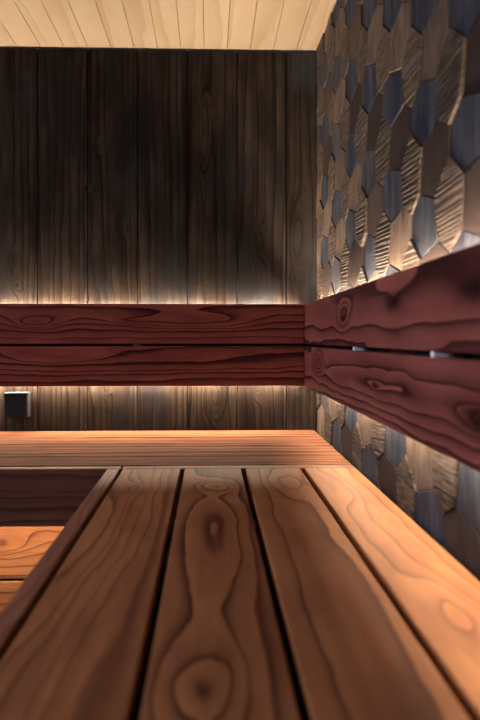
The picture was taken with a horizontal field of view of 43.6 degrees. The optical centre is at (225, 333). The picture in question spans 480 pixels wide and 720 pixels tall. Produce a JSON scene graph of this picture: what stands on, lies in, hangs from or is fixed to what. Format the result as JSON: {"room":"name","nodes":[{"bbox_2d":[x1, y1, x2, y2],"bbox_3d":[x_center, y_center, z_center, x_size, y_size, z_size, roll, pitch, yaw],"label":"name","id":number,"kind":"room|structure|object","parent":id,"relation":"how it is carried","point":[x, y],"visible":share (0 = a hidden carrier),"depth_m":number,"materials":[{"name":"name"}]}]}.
{"room":"sauna","nodes":[
{"label":"sauna","id":0,"kind":"room"},
{"bbox_2d":[0,48,316,719],"bbox_3d":[-0.753,0.168,1.950,2.105,2.190,0.030,0,0,-2],"label":"wall","id":1,"kind":"structure","parent":0,"point":[127,176],"depth_m":1.95,"materials":[{"name":"brown wood"}]},
{"bbox_2d":[4,392,30,417],"bbox_3d":[-0.666,0.226,1.918,0.076,0.080,0.040,0,0,-2],"label":"sensor box","id":2,"kind":"object","parent":1,"relation":"attached to","point":[16,404],"visible":1,"depth_m":1.90,"materials":[{"name":"black plastic"}]},
{"bbox_2d":[0,304,303,386],"bbox_3d":[-0.777,0.035,1.895,2.046,0.257,0.080,0,0,-2],"label":"backrest","id":3,"kind":"object","parent":1,"relation":"attached to","point":[137,325],"visible":1,"depth_m":1.87,"materials":[{"name":"red wood"}]},
{"bbox_2d":[0,0,336,51],"bbox_3d":[-0.697,-0.942,0.163,2.155,0.030,3.606,0,0,-2],"label":"ceiling","id":4,"kind":"structure","parent":0,"point":[192,25],"depth_m":1.80,"materials":[{"name":"beige wood"}]},
{"bbox_2d":[316,0,479,581],"bbox_3d":[0.360,0.163,0.203,0.039,2.200,3.586,0,0,-2],"label":"wall","id":5,"kind":"structure","parent":0,"point":[398,106],"depth_m":1.11,"materials":[{"name":"wood"}]},
{"bbox_2d":[304,243,479,471],"bbox_3d":[0.313,0.024,0.309,0.043,0.258,3.200,0,0,-2],"label":"backrest","id":6,"kind":"object","parent":5,"relation":"attached to","point":[433,401],"visible":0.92,"depth_m":0.89,"materials":[{"name":"red wood"}]},
{"bbox_3d":[-0.688,1.278,0.174,2.175,0.030,3.626,0,0,-2],"label":"floor","id":7,"kind":"structure","parent":0,"visible":0},
{"bbox_2d":[0,526,64,611],"bbox_3d":[-1.010,0.874,1.536,1.560,0.754,0.018,0,0,-2],"label":"bench","id":8,"kind":"object","parent":7,"relation":"on","point":[21,547],"depth_m":1.54,"materials":[{"name":"brown wood"}]},
{"bbox_2d":[0,430,353,526],"bbox_3d":[-0.749,0.788,1.656,2.089,0.950,0.552,0,0,-2],"label":"bench","id":9,"kind":"object","parent":7,"relation":"on","point":[46,476],"visible":0.79,"depth_m":1.52,"materials":[{"name":"brown wood"}]},
{"bbox_2d":[0,468,479,719],"bbox_3d":[0.051,0.788,0.076,0.579,0.950,2.649,0,0,-2],"label":"bench","id":10,"kind":"object","parent":7,"relation":"on","point":[379,621],"visible":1,"depth_m":0.69,"materials":[{"name":"brown wood"}]}
]}

